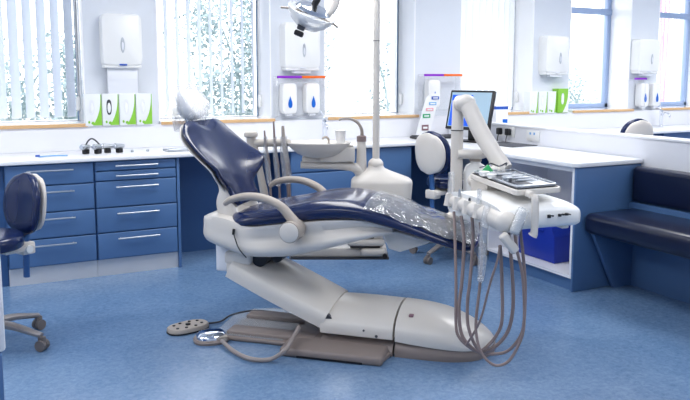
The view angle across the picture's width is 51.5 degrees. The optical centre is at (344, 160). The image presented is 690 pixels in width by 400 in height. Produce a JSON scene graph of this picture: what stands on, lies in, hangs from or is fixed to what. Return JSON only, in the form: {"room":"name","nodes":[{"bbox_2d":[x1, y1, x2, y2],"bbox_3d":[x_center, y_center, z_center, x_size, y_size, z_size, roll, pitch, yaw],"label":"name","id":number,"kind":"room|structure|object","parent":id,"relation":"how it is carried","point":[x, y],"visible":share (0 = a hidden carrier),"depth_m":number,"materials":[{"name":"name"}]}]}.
{"room":"dental clinic","nodes":[
{"label":"dental clinic","id":0,"kind":"room"},
{"bbox_2d":[2,233,689,399],"bbox_3d":[2.055,1.143,3.421,11.800,0.100,9.200,-3,7,-26],"label":"floor","id":1,"kind":"structure","parent":0,"point":[108,338],"depth_m":3.94,"materials":[{"name":"blue plastic"}]},
{"bbox_2d":[0,259,5,399],"bbox_3d":[-1.401,0.751,2.134,0.714,0.975,0.610,-3,7,-26],"label":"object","id":2,"kind":"object","parent":1,"relation":"on","point":[2,328],"visible":1,"depth_m":2.00,"materials":[{"name":"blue laminate"}]},
{"bbox_2d":[0,166,8,286],"bbox_3d":[-2.721,0.480,4.921,0.703,0.872,0.020,-3,7,-26],"label":"end panel","id":3,"kind":"object","parent":1,"relation":"on","point":[4,258],"visible":0.55,"depth_m":5.07,"materials":[{"name":"blue laminate"}]},
{"bbox_2d":[0,172,49,351],"bbox_3d":[-1.961,0.558,3.935,0.669,0.943,0.654,4,8,33],"label":"stool","id":4,"kind":"object","parent":1,"relation":"on","point":[25,196],"visible":0.99,"depth_m":4.04,"materials":[{"name":"leather"}]},
{"bbox_2d":[3,162,97,286],"bbox_3d":[-2.227,0.425,5.391,0.600,0.872,0.588,-3,7,-26],"label":"base cabinet","id":5,"kind":"object","parent":1,"relation":"on","point":[66,242],"visible":0.68,"depth_m":5.20,"materials":[{"name":"blue laminate"}]},
{"bbox_2d":[93,158,177,275],"bbox_3d":[-1.687,0.394,5.660,0.603,0.872,0.588,-3,7,-26],"label":"base cabinet","id":6,"kind":"object","parent":1,"relation":"on","point":[136,200],"visible":1,"depth_m":5.42,"materials":[{"name":"blue laminate"}]},
{"bbox_2d":[0,136,467,165],"bbox_3d":[-1.857,-0.046,5.526,6.780,0.032,0.584,-3,7,-26],"label":"countertop","id":7,"kind":"structure","parent":6,"relation":"on","point":[11,159],"depth_m":5.42,"materials":[{"name":"laminate"}]},
{"bbox_2d":[79,144,90,153],"bbox_3d":[-1.973,-0.091,5.430,0.043,0.077,0.094,2,7,18],"label":"holder","id":8,"kind":"object","parent":7,"relation":"on","point":[85,148],"visible":1,"depth_m":5.42,"materials":[{"name":"black plastic"}]},
{"bbox_2d":[91,144,101,153],"bbox_3d":[-1.889,-0.094,5.450,0.043,0.077,0.094,3,7,23],"label":"holder","id":9,"kind":"object","parent":7,"relation":"on","point":[97,148],"visible":1,"depth_m":5.44,"materials":[{"name":"black plastic"}]},
{"bbox_2d":[100,143,112,152],"bbox_3d":[-1.837,-0.101,5.512,0.094,0.077,0.043,-6,9,-40],"label":"holder","id":10,"kind":"object","parent":7,"relation":"on","point":[107,147],"visible":1,"depth_m":5.50,"materials":[{"name":"black plastic"}]},
{"bbox_2d":[112,143,124,152],"bbox_3d":[-1.751,-0.103,5.530,0.043,0.077,0.094,4,8,30],"label":"holder","id":11,"kind":"object","parent":7,"relation":"on","point":[119,147],"visible":1,"depth_m":5.52,"materials":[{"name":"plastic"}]},
{"bbox_2d":[163,147,188,151],"bbox_3d":[-1.300,-0.091,5.684,0.260,0.018,0.144,-4,8,-29],"label":"steel tray","id":12,"kind":"object","parent":7,"relation":"on","point":[183,148],"visible":0.59,"depth_m":5.63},
{"bbox_2d":[319,109,327,139],"bbox_3d":[-0.195,-0.320,6.471,0.072,0.294,0.200,0,7,-3],"label":"tap","id":13,"kind":"object","parent":7,"relation":"on","point":[324,121],"visible":0.94,"depth_m":6.53,"materials":[{"name":"silver metal"}]},
{"bbox_2d":[416,93,439,134],"bbox_3d":[0.814,-0.454,7.035,0.280,0.420,0.014,-3,7,-26],"label":"sign card","id":14,"kind":"object","parent":7,"relation":"on","point":[430,104],"visible":0.97,"depth_m":7.03,"materials":[{"name":"plastic"}]},
{"bbox_2d":[410,134,450,138],"bbox_3d":[0.863,-0.234,6.871,0.460,0.029,0.150,-2,7,-18],"label":"keyboard","id":15,"kind":"object","parent":7,"relation":"on","point":[444,135],"visible":0.32,"depth_m":6.84,"materials":[{"name":"black plastic"}]},
{"bbox_2d":[176,157,181,266],"bbox_3d":[-1.415,0.376,5.819,0.022,0.872,0.546,-3,7,-26],"label":"end panel","id":16,"kind":"object","parent":1,"relation":"on","point":[177,159],"visible":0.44,"depth_m":5.58,"materials":[{"name":"blue laminate"}]},
{"bbox_2d":[166,310,276,335],"bbox_3d":[-0.625,0.959,4.333,0.893,0.056,0.208,-2,7,-17],"label":"foot pedal","id":17,"kind":"object","parent":1,"relation":"on","point":[187,327],"visible":0.9,"depth_m":4.21,"materials":[{"name":"grey plastic"}]},
{"bbox_2d":[179,153,269,251],"bbox_3d":[-1.091,0.328,6.226,0.923,0.872,0.030,-3,7,-26],"label":"panel","id":18,"kind":"object","parent":1,"relation":"on","point":[199,191],"visible":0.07,"depth_m":6.12,"materials":[{"name":"blue laminate"}]},
{"bbox_2d":[193,326,300,361],"bbox_3d":[-0.569,0.969,3.925,0.662,0.130,0.290,3,7,24],"label":"switch","id":19,"kind":"object","parent":1,"relation":"on","point":[209,336],"visible":0.99,"depth_m":3.97,"materials":[{"name":"beige plastic"}]},
{"bbox_2d":[270,149,356,198],"bbox_3d":[-0.294,0.311,6.373,0.630,0.872,0.552,-3,7,-26],"label":"base cabinet","id":20,"kind":"object","parent":1,"relation":"on","point":[328,178],"visible":0.32,"depth_m":6.11,"materials":[{"name":"blue laminate"}]},
{"bbox_2d":[178,89,494,365],"bbox_3d":[-0.073,0.303,4.076,1.853,1.418,0.809,2,7,15],"label":"dental chair","id":21,"kind":"object","parent":1,"relation":"on","point":[253,239],"visible":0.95,"depth_m":3.92,"materials":[{"name":"beige plastic"}]},
{"bbox_2d":[287,0,412,259],"bbox_3d":[0.030,-0.338,4.700,0.839,2.012,0.324,0,7,0],"label":"dental cuspidor unit","id":22,"kind":"object","parent":21,"relation":"attached to","point":[317,154],"visible":0.82,"depth_m":4.73,"materials":[{"name":"white plastic"}]},
{"bbox_2d":[244,121,291,197],"bbox_3d":[-0.272,0.049,4.791,0.795,0.643,0.178,-2,7,-18],"label":"holder","id":23,"kind":"object","parent":22,"relation":"attached to","point":[250,136],"visible":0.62,"depth_m":4.68,"materials":[{"name":"grey plastic"}]},
{"bbox_2d":[281,0,339,36],"bbox_3d":[-0.066,-1.046,4.587,0.689,0.519,0.284,-6,9,-41],"label":"light","id":24,"kind":"object","parent":22,"relation":"attached to","point":[309,16],"visible":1,"depth_m":4.42,"materials":[{"name":"plastic"}]},
{"bbox_2d":[287,140,350,157],"bbox_3d":[-0.175,-0.074,4.723,0.428,0.108,0.308,0,7,0],"label":"bowl","id":25,"kind":"object","parent":22,"relation":"on","point":[306,148],"depth_m":4.64,"materials":[{"name":"ceramic"}]},
{"bbox_2d":[322,136,352,146],"bbox_3d":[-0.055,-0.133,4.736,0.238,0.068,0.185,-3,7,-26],"label":"cup","id":26,"kind":"object","parent":22,"relation":"on","point":[347,144],"depth_m":4.74,"materials":[{"name":"white plastic"}]},
{"bbox_2d":[292,244,386,256],"bbox_3d":[-0.043,0.606,4.883,0.645,0.060,0.160,0,7,0],"label":"shelf","id":27,"kind":"object","parent":22,"relation":"attached to","point":[344,250],"depth_m":4.80,"materials":[{"name":"white plastic"}]},
{"bbox_2d":[335,130,345,142],"bbox_3d":[-0.030,-0.158,4.744,0.078,0.094,0.078,-3,7,-26],"label":"plastic cup","id":28,"kind":"object","parent":22,"relation":"on","point":[340,134],"visible":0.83,"depth_m":4.72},
{"bbox_2d":[233,188,478,250],"bbox_3d":[0.049,0.303,4.042,1.390,0.256,0.576,2,7,15],"label":"seat cushion","id":29,"kind":"object","parent":21,"relation":"on","point":[330,218],"depth_m":3.83,"materials":[{"name":"blue leather"}]},
{"bbox_2d":[369,190,479,239],"bbox_3d":[0.447,0.298,3.931,0.575,0.220,0.531,2,7,15],"label":"plastic sheet","id":30,"kind":"object","parent":21,"relation":"on","point":[382,191],"visible":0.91,"depth_m":3.95,"materials":[{"name":"plastic"}]},
{"bbox_2d":[444,94,580,366],"bbox_3d":[0.629,0.254,4.045,0.563,1.252,1.793,-2,7,-17],"label":"dental instrument unit","id":31,"kind":"object","parent":21,"relation":"attached to","point":[490,204],"visible":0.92,"depth_m":3.40,"materials":[{"name":"white plastic"}]},
{"bbox_2d":[458,149,485,158],"bbox_3d":[0.737,-0.040,4.116,0.175,0.054,0.090,1,7,4],"label":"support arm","id":32,"kind":"object","parent":31,"relation":"attached to","point":[462,153],"depth_m":4.08,"materials":[{"name":"white plastic"}]},
{"bbox_2d":[463,159,484,190],"bbox_3d":[0.757,0.117,4.161,0.136,0.288,0.136,0,7,0],"label":"water bottle","id":33,"kind":"object","parent":31,"relation":"hanging from","point":[474,164],"visible":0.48,"depth_m":4.12,"materials":[{"name":"white plastic"}]},
{"bbox_2d":[467,165,559,237],"bbox_3d":[0.846,0.172,3.604,0.412,0.259,0.756,-3,7,-26],"label":"tray","id":34,"kind":"object","parent":31,"relation":"on","point":[542,210],"depth_m":3.32,"materials":[{"name":"white plastic"}]},
{"bbox_2d":[474,169,556,188],"bbox_3d":[0.851,0.085,3.585,0.246,0.014,0.588,-1,7,-11],"label":"tray","id":35,"kind":"object","parent":31,"relation":"on","point":[538,183],"visible":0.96,"depth_m":3.47,"materials":[{"name":"metal"}]},
{"bbox_2d":[502,176,512,181],"bbox_3d":[0.787,0.087,3.467,0.052,0.022,0.052,-3,7,-26],"label":"pot","id":36,"kind":"object","parent":35,"relation":"on","point":[505,178],"visible":0.98,"depth_m":3.45,"materials":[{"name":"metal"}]},
{"bbox_2d":[366,146,410,242],"bbox_3d":[0.236,0.281,6.637,0.553,0.872,0.552,-3,7,-26],"label":"base cabinet","id":37,"kind":"object","parent":1,"relation":"on","point":[395,159],"visible":0.21,"depth_m":6.41,"materials":[{"name":"blue laminate"}]},
{"bbox_2d":[411,146,450,212],"bbox_3d":[0.726,0.223,7.130,0.763,0.872,0.030,-3,7,-26],"label":"panel","id":38,"kind":"object","parent":1,"relation":"on","point":[418,177],"visible":0.14,"depth_m":7.13,"materials":[{"name":"blue laminate"}]},
{"bbox_2d":[409,131,488,265],"bbox_3d":[0.865,0.272,5.880,0.654,1.063,0.669,-6,9,-43],"label":"stool","id":39,"kind":"object","parent":1,"relation":"on","point":[432,149],"visible":0.57,"depth_m":5.67,"materials":[{"name":"plastic"}]},
{"bbox_2d":[448,141,642,291],"bbox_3d":[1.437,0.354,5.857,0.653,0.905,1.855,-3,7,-26],"label":"desk","id":40,"kind":"object","parent":1,"relation":"on","point":[591,182],"visible":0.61,"depth_m":5.08,"materials":[{"name":"blue laminate"}]},
{"bbox_2d":[445,90,495,142],"bbox_3d":[1.139,-0.403,6.446,0.450,0.462,0.164,6,9,41],"label":"computer monitor","id":41,"kind":"object","parent":40,"relation":"on","point":[485,100],"visible":0.47,"depth_m":6.36,"materials":[{"name":"black plastic"}]},
{"bbox_2d":[497,142,537,146],"bbox_3d":[1.415,-0.144,6.191,0.290,0.006,0.400,-4,8,-30],"label":"mat","id":42,"kind":"object","parent":40,"relation":"on","point":[505,144],"visible":0.71,"depth_m":6.15,"materials":[{"name":"grey plastic"}]},
{"bbox_2d":[487,158,574,278],"bbox_3d":[1.636,0.369,5.486,0.612,0.781,0.936,-3,7,-26],"label":"open shelf","id":43,"kind":"object","parent":40,"relation":"attached to","point":[564,177],"depth_m":5.65,"materials":[{"name":"white laminate"}]},
{"bbox_2d":[519,225,570,263],"bbox_3d":[1.588,0.592,5.522,0.310,0.289,0.405,-3,7,-26],"label":"storage bin","id":44,"kind":"object","parent":40,"relation":"in","point":[552,244],"visible":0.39,"depth_m":5.35,"materials":[{"name":"blue plastic"}]},
{"bbox_2d":[620,118,652,135],"bbox_3d":[2.624,0.138,6.822,0.669,1.113,0.654,-2,7,-15],"label":"stool","id":45,"kind":"object","parent":1,"relation":"on","point":[636,126],"visible":0.11,"depth_m":6.47,"materials":[{"name":"plastic"}]},
{"bbox_2d":[585,166,689,303],"bbox_3d":[2.627,0.640,3.600,0.564,0.858,3.311,-3,7,-26],"label":"seat","id":46,"kind":"object","parent":1,"relation":"on","point":[645,245],"visible":1,"depth_m":4.84,"materials":[{"name":"blue leather"}]},
{"bbox_2d":[653,132,689,138],"bbox_3d":[4.265,0.047,8.653,1.880,0.872,0.531,-3,7,-26],"label":"base cabinet","id":47,"kind":"object","parent":1,"relation":"on","point":[683,134],"visible":0.09,"depth_m":8.05,"materials":[{"name":"blue laminate"}]},
{"bbox_2d":[583,125,689,133],"bbox_3d":[3.465,-0.354,8.173,4.878,0.032,0.584,-3,7,-26],"label":"countertop","id":48,"kind":"structure","parent":47,"relation":"on","point":[669,128],"depth_m":8.04,"materials":[{"name":"laminate"}]},
{"bbox_2d":[492,105,507,122],"bbox_3d":[1.570,-0.416,7.273,0.152,0.300,0.083,-3,7,-26],"label":"tissue box","id":49,"kind":"object","parent":48,"relation":"on","point":[500,113],"visible":0.46,"depth_m":7.23,"materials":[{"name":"cardboard"}]},
{"bbox_2d":[659,102,669,126],"bbox_3d":[3.757,-0.548,8.437,0.072,0.294,0.200,0,7,-3],"label":"tap","id":50,"kind":"object","parent":48,"relation":"on","point":[661,113],"visible":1,"depth_m":8.50,"materials":[{"name":"silver metal"}]},
{"bbox_2d":[6,0,689,267],"bbox_3d":[0.119,-0.768,7.092,11.800,2.850,0.550,-3,7,-26],"label":"wall","id":51,"kind":"structure","parent":0,"point":[438,22],"depth_m":7.18,"materials":[{"name":"paint"}]},
{"bbox_2d":[0,0,80,122],"bbox_3d":[-2.764,-1.041,5.741,1.171,1.495,0.072,-3,7,-26],"label":"window","id":52,"kind":"structure","parent":51,"relation":"in","point":[74,3],"depth_m":5.97,"materials":[{"name":"white plastic"}]},
{"bbox_2d":[0,0,80,118],"bbox_3d":[-2.741,-1.049,5.677,1.151,1.436,0.121,-3,7,-26],"label":"vertical blind","id":53,"kind":"object","parent":52,"relation":"attached to","point":[73,102],"visible":1,"depth_m":5.84,"materials":[{"name":"fabric"}]},
{"bbox_2d":[0,121,87,129],"bbox_3d":[-2.687,-0.282,5.673,1.169,0.030,0.498,-3,7,-26],"label":"trim","id":54,"kind":"structure","parent":51,"relation":"attached to","point":[47,124],"depth_m":5.62,"materials":[{"name":"brown wood"}]},
{"bbox_2d":[75,0,84,121],"bbox_3d":[-2.708,-1.028,5.630,1.171,1.495,0.402,-3,7,-26],"label":"trim","id":55,"kind":"structure","parent":51,"relation":"attached to","point":[79,25],"depth_m":5.83,"materials":[{"name":"paint"}]},
{"bbox_2d":[99,13,141,93],"bbox_3d":[-1.811,-0.867,5.800,0.320,0.645,0.136,-3,7,-26],"label":"paper towel dispenser","id":56,"kind":"object","parent":51,"relation":"attached to","point":[120,35],"visible":1,"depth_m":5.75,"materials":[{"name":"white plastic"}]},
{"bbox_2d":[102,65,141,67],"bbox_3d":[-1.815,-0.770,5.820,0.296,0.026,0.115,-3,7,-26],"label":"tray","id":57,"kind":"object","parent":56,"relation":"on","point":[103,66],"depth_m":5.76,"materials":[{"name":"white plastic"}]},
{"bbox_2d":[160,0,258,118],"bbox_3d":[-1.267,-1.128,6.485,1.017,1.495,0.072,-3,7,-26],"label":"window","id":58,"kind":"structure","parent":51,"relation":"in","point":[256,12],"depth_m":6.70,"materials":[{"name":"white plastic"}]},
{"bbox_2d":[160,0,261,114],"bbox_3d":[-1.240,-1.136,6.424,0.988,1.436,0.122,-3,7,-26],"label":"vertical blind","id":59,"kind":"object","parent":58,"relation":"attached to","point":[165,28],"visible":0.83,"depth_m":6.45,"materials":[{"name":"fabric"}]},
{"bbox_2d":[155,0,271,120],"bbox_3d":[-1.211,-1.115,6.374,1.017,1.495,0.402,-3,7,-26],"label":"trim","id":60,"kind":"structure","parent":51,"relation":"attached to","point":[264,28],"depth_m":6.54,"materials":[{"name":"paint"}]},
{"bbox_2d":[159,116,274,124],"bbox_3d":[-1.190,-0.368,6.418,1.015,0.030,0.498,-3,7,-26],"label":"trim","id":61,"kind":"structure","parent":51,"relation":"attached to","point":[167,121],"depth_m":6.30,"materials":[{"name":"brown wood"}]},
{"bbox_2d":[280,22,319,73],"bbox_3d":[-0.403,-1.025,6.491,0.355,0.460,0.136,-3,7,-26],"label":"paper towel dispenser","id":62,"kind":"object","parent":51,"relation":"attached to","point":[298,55],"visible":0.93,"depth_m":6.43,"materials":[{"name":"white plastic"}]},
{"bbox_2d":[281,68,318,70],"bbox_3d":[-0.407,-0.837,6.522,0.331,0.026,0.115,-3,7,-26],"label":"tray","id":63,"kind":"object","parent":62,"relation":"on","point":[283,69],"depth_m":6.46,"materials":[{"name":"white plastic"}]},
{"bbox_2d":[277,76,324,77],"bbox_3d":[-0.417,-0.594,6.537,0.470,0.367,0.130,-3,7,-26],"label":"rack","id":64,"kind":"object","parent":51,"relation":"attached to","point":[277,76],"visible":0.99,"depth_m":6.45,"materials":[{"name":"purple plastic"}]},
{"bbox_2d":[279,83,296,115],"bbox_3d":[-0.513,-0.558,6.498,0.144,0.300,0.092,-3,7,-26],"label":"soap dispenser","id":65,"kind":"object","parent":64,"relation":"in","point":[287,91],"visible":1,"depth_m":6.46,"materials":[{"name":"white plastic"}]},
{"bbox_2d":[302,83,319,115],"bbox_3d":[-0.308,-0.570,6.601,0.144,0.300,0.092,-3,7,-26],"label":"soap dispenser","id":66,"kind":"object","parent":64,"relation":"in","point":[311,91],"visible":0.99,"depth_m":6.56,"materials":[{"name":"white plastic"}]},
{"bbox_2d":[0,110,689,153],"bbox_3d":[0.229,-0.321,6.922,11.800,0.192,0.082,-3,7,-26],"label":"trim","id":67,"kind":"structure","parent":51,"relation":"attached to","point":[147,135],"depth_m":6.51,"materials":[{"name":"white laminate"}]},
{"bbox_2d":[83,94,101,125],"bbox_3d":[-2.031,-0.412,5.755,0.128,0.255,0.103,-3,7,-26],"label":"glove box","id":68,"kind":"object","parent":67,"relation":"on","point":[92,106],"visible":1,"depth_m":5.72,"materials":[{"name":"cardboard"}]},
{"bbox_2d":[93,94,101,125],"bbox_3d":[-1.986,-0.409,5.728,0.070,0.247,0.001,-3,7,-26],"label":"print","id":69,"kind":"object","parent":68,"relation":"attached to","point":[97,106],"depth_m":5.73},
{"bbox_2d":[101,94,118,125],"bbox_3d":[-1.912,-0.419,5.814,0.128,0.255,0.103,-3,7,-26],"label":"glove box","id":70,"kind":"object","parent":67,"relation":"on","point":[110,102],"visible":0.98,"depth_m":5.77,"materials":[{"name":"cardboard"}]},
{"bbox_2d":[111,94,118,124],"bbox_3d":[-1.867,-0.416,5.787,0.070,0.247,0.001,-3,7,-26],"label":"print","id":71,"kind":"object","parent":70,"relation":"attached to","point":[114,97],"depth_m":5.79},
{"bbox_2d":[118,94,135,124],"bbox_3d":[-1.793,-0.426,5.873,0.128,0.255,0.103,-3,7,-26],"label":"glove box","id":72,"kind":"object","parent":67,"relation":"on","point":[127,107],"visible":0.98,"depth_m":5.83,"materials":[{"name":"cardboard"}]},
{"bbox_2d":[127,94,135,124],"bbox_3d":[-1.749,-0.422,5.847,0.070,0.247,0.001,-3,7,-26],"label":"print","id":73,"kind":"object","parent":72,"relation":"attached to","point":[131,107],"depth_m":5.85},
{"bbox_2d":[135,93,152,124],"bbox_3d":[-1.674,-0.432,5.933,0.128,0.255,0.103,-3,7,-26],"label":"glove box","id":74,"kind":"object","parent":67,"relation":"on","point":[143,101],"visible":0.98,"depth_m":5.89,"materials":[{"name":"cardboard"}]},
{"bbox_2d":[144,94,151,123],"bbox_3d":[-1.630,-0.429,5.906,0.070,0.247,0.001,-3,7,-26],"label":"print","id":75,"kind":"object","parent":74,"relation":"attached to","point":[147,97],"depth_m":5.91},
{"bbox_2d":[534,91,547,112],"bbox_3d":[2.140,-0.643,7.831,0.115,0.235,0.103,-3,7,-26],"label":"glove box","id":76,"kind":"object","parent":67,"relation":"on","point":[542,95],"visible":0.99,"depth_m":7.79,"materials":[{"name":"cardboard"}]},
{"bbox_2d":[545,91,556,112],"bbox_3d":[2.256,-0.649,7.889,0.115,0.235,0.103,-3,7,-26],"label":"glove box","id":77,"kind":"object","parent":67,"relation":"on","point":[551,96],"visible":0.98,"depth_m":7.84,"materials":[{"name":"cardboard"}]},
{"bbox_2d":[553,89,568,112],"bbox_3d":[2.400,-0.673,7.958,0.150,0.265,0.103,-3,7,-26],"label":"glove box","id":78,"kind":"object","parent":67,"relation":"on","point":[562,97],"visible":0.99,"depth_m":7.91,"materials":[{"name":"cardboard"}]},
{"bbox_2d":[563,89,568,111],"bbox_3d":[2.449,-0.670,7.934,0.081,0.257,0.001,-3,7,-26],"label":"print","id":79,"kind":"object","parent":78,"relation":"attached to","point":[565,91],"depth_m":7.93},
{"bbox_2d":[325,0,398,113],"bbox_3d":[0.106,-1.207,7.168,1.000,1.495,0.072,-3,7,-26],"label":"window","id":80,"kind":"structure","parent":51,"relation":"in","point":[397,16],"depth_m":7.37,"materials":[{"name":"white plastic"}]},
{"bbox_2d":[334,0,401,110],"bbox_3d":[0.134,-1.216,7.108,0.968,1.436,0.123,-3,7,-26],"label":"vertical blind","id":81,"kind":"object","parent":80,"relation":"attached to","point":[400,93],"visible":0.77,"depth_m":7.19,"materials":[{"name":"fabric"}]},
{"bbox_2d":[324,0,415,115],"bbox_3d":[0.162,-1.194,7.057,1.000,1.495,0.402,-3,7,-26],"label":"window frame","id":82,"kind":"structure","parent":51,"relation":"attached to","point":[407,9],"depth_m":7.24,"materials":[{"name":"paint"}]},
{"bbox_2d":[324,113,418,119],"bbox_3d":[0.183,-0.448,7.101,0.998,0.030,0.498,-3,7,-26],"label":"windowsill","id":83,"kind":"structure","parent":51,"relation":"attached to","point":[366,115],"depth_m":6.95,"materials":[{"name":"brown wood"}]},
{"bbox_2d":[424,74,461,75],"bbox_3d":[0.960,-0.694,7.219,0.450,0.367,0.130,-3,7,-26],"label":"rack","id":84,"kind":"object","parent":51,"relation":"attached to","point":[424,74],"visible":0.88,"depth_m":7.14,"materials":[{"name":"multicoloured plastic"}]},
{"bbox_2d":[424,79,439,106],"bbox_3d":[0.881,-0.668,7.189,0.144,0.300,0.092,-3,7,-26],"label":"soap dispenser","id":85,"kind":"object","parent":84,"relation":"in","point":[430,86],"visible":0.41,"depth_m":7.15,"materials":[{"name":"white plastic"}]},
{"bbox_2d":[461,0,518,106],"bbox_3d":[1.495,-1.293,7.774,0.959,1.436,0.103,-3,7,-26],"label":"vertical blind","id":86,"kind":"object","parent":51,"relation":"attached to","point":[500,54],"visible":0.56,"depth_m":7.85,"materials":[{"name":"fabric"}]},
{"bbox_2d":[459,0,534,109],"bbox_3d":[1.528,-1.273,7.737,0.967,1.495,0.402,-3,7,-26],"label":"trim","id":87,"kind":"structure","parent":51,"relation":"attached to","point":[524,33],"depth_m":7.90,"materials":[{"name":"paint"}]},
{"bbox_2d":[508,110,536,114],"bbox_3d":[1.550,-0.527,7.781,0.965,0.030,0.498,-3,7,-26],"label":"trim","id":88,"kind":"structure","parent":51,"relation":"attached to","point":[510,112],"depth_m":7.70,"materials":[{"name":"brown wood"}]},
{"bbox_2d":[524,92,537,113],"bbox_3d":[2.024,-0.636,7.773,0.115,0.235,0.103,-3,7,-26],"label":"glove box","id":89,"kind":"object","parent":88,"relation":"on","point":[530,98],"visible":1,"depth_m":7.74,"materials":[{"name":"cardboard"}]},
{"bbox_2d":[538,35,569,76],"bbox_3d":[2.298,-1.147,7.838,0.340,0.450,0.136,-3,7,-26],"label":"paper towel dispenser","id":90,"kind":"object","parent":51,"relation":"attached to","point":[553,54],"visible":1,"depth_m":7.78,"materials":[{"name":"white plastic"}]},
{"bbox_2d":[539,72,567,74],"bbox_3d":[2.293,-0.963,7.869,0.316,0.026,0.115,-3,7,-26],"label":"tray","id":91,"kind":"object","parent":90,"relation":"on","point":[540,73],"depth_m":7.81,"materials":[{"name":"white plastic"}]},
{"bbox_2d":[568,0,611,107],"bbox_3d":[2.796,-1.363,8.508,0.954,1.495,0.070,-3,7,-26],"label":"window","id":92,"kind":"structure","parent":51,"relation":"in","point":[607,12],"depth_m":8.66,"materials":[{"name":"white plastic"}]},
{"bbox_2d":[568,0,632,107],"bbox_3d":[2.852,-1.350,8.396,0.954,1.495,0.402,-3,7,-26],"label":"trim","id":93,"kind":"structure","parent":51,"relation":"attached to","point":[621,17],"depth_m":8.56,"materials":[{"name":"paint"}]},
{"bbox_2d":[568,107,633,112],"bbox_3d":[2.874,-0.603,8.439,0.952,0.030,0.498,-3,7,-26],"label":"trim","id":94,"kind":"structure","parent":51,"relation":"attached to","point":[606,109],"depth_m":8.24,"materials":[{"name":"brown wood"}]},
{"bbox_2d":[630,39,660,75],"bbox_3d":[3.567,-1.225,8.469,0.360,0.430,0.136,-3,7,-26],"label":"paper towel dispenser","id":95,"kind":"object","parent":51,"relation":"attached to","point":[645,53],"visible":1,"depth_m":8.41,"materials":[{"name":"white plastic"}]},
{"bbox_2d":[631,71,657,73],"bbox_3d":[3.563,-1.051,8.499,0.336,0.026,0.115,-3,7,-26],"label":"tray","id":96,"kind":"object","parent":95,"relation":"on","point":[632,72],"depth_m":8.43,"materials":[{"name":"white plastic"}]},
{"bbox_2d":[648,83,660,107],"bbox_3d":[3.725,-0.788,8.608,0.144,0.300,0.092,-3,7,-26],"label":"soap dispenser","id":97,"kind":"object","parent":51,"relation":"attached to","point":[654,88],"visible":0.94,"depth_m":8.57,"materials":[{"name":"white plastic"}]},
{"bbox_2d":[655,105,689,109],"bbox_3d":[4.138,-0.676,9.068,0.961,0.030,0.498,-3,7,-26],"label":"trim","id":98,"kind":"structure","parent":51,"relation":"attached to","point":[685,107],"depth_m":8.79,"materials":[{"name":"brown wood"}]},
{"bbox_2d":[656,0,689,105],"bbox_3d":[4.117,-1.423,9.025,0.963,1.495,0.402,-3,7,-26],"label":"trim","id":99,"kind":"structure","parent":51,"relation":"attached to","point":[688,81],"depth_m":9.35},
{"bbox_2d":[659,0,689,105],"bbox_3d":[4.060,-1.436,9.137,0.963,1.495,0.070,-3,7,-26],"label":"window","id":100,"kind":"structure","parent":51,"relation":"in","point":[686,17],"depth_m":9.31,"materials":[{"name":"white plastic"}]},
{"bbox_3d":[3.490,-0.802,8.483,0.290,0.367,0.130,-3,7,-26],"label":"rack","id":101,"kind":"object","parent":51,"relation":"attached to","visible":0},
{"bbox_2d":[635,83,648,107],"bbox_3d":[3.546,-0.777,8.519,0.144,0.300,0.092,-3,7,-26],"label":"soap dispenser","id":102,"kind":"object","parent":101,"relation":"in","point":[642,89],"visible":1,"depth_m":8.48,"materials":[{"name":"white plastic"}]},
{"bbox_2d":[448,125,689,229],"bbox_3d":[2.583,0.452,4.414,0.100,1.045,6.635,-3,7,-26],"label":"wall partition","id":103,"kind":"structure","parent":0,"point":[654,153],"depth_m":5.36,"materials":[{"name":"white paint"}]},
{"bbox_2d":[497,126,514,136],"bbox_3d":[1.457,-0.268,6.468,0.011,0.090,0.240,-3,7,-26],"label":"socket plate","id":104,"kind":"object","parent":103,"relation":"attached to","point":[502,127],"visible":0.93,"depth_m":6.45,"materials":[{"name":"white plastic"}]},
{"bbox_2d":[526,130,539,141],"bbox_3d":[1.617,-0.215,6.150,0.013,0.090,0.160,-3,7,-26],"label":"socket plate","id":105,"kind":"object","parent":103,"relation":"attached to","point":[531,135],"visible":1,"depth_m":6.14,"materials":[{"name":"white plastic"}]},
{"bbox_2d":[491,122,689,142],"bbox_3d":[2.583,-0.078,4.353,0.124,0.021,6.635,-3,7,-26],"label":"trim","id":106,"kind":"structure","parent":103,"relation":"on","point":[626,135],"depth_m":5.50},
{"label":"outside","id":107,"kind":"structure","parent":0,"visible":0},
{"bbox_2d":[0,99,675,120],"bbox_3d":[-1.514,-1.205,25.386,80.000,0.100,33.300,-3,7,-26],"label":"paved ground","id":108,"kind":"structure","parent":107,"point":[338,108],"depth_m":38.39,"materials":[{"name":"white"}]},
{"bbox_2d":[0,12,77,120],"bbox_3d":[-3.699,-0.556,8.220,2.976,2.581,1.728,-3,7,-26],"label":"bush","id":109,"kind":"object","parent":108,"relation":"on","point":[8,89],"visible":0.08,"depth_m":8.21,"materials":[{"name":"green plant"}]},
{"bbox_2d":[161,0,348,116],"bbox_3d":[-1.192,-1.021,9.472,2.552,3.212,1.631,-4,8,-30],"label":"bush","id":110,"kind":"object","parent":108,"relation":"on","point":[247,70],"visible":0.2,"depth_m":9.07,"materials":[{"name":"green plant"}]},
{"bbox_2d":[352,3,476,112],"bbox_3d":[1.212,-1.002,10.841,2.122,2.858,1.595,-4,8,-29],"label":"bush","id":111,"kind":"object","parent":108,"relation":"on","point":[382,71],"visible":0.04,"depth_m":10.59,"materials":[{"name":"green plant"}]},
{"bbox_2d":[568,52,597,103],"bbox_3d":[4.089,-1.035,13.156,1.749,2.393,1.566,-3,7,-26],"label":"bush","id":112,"kind":"object","parent":108,"relation":"on","point":[574,99],"visible":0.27,"depth_m":13.07,"materials":[{"name":"green plant"}]},
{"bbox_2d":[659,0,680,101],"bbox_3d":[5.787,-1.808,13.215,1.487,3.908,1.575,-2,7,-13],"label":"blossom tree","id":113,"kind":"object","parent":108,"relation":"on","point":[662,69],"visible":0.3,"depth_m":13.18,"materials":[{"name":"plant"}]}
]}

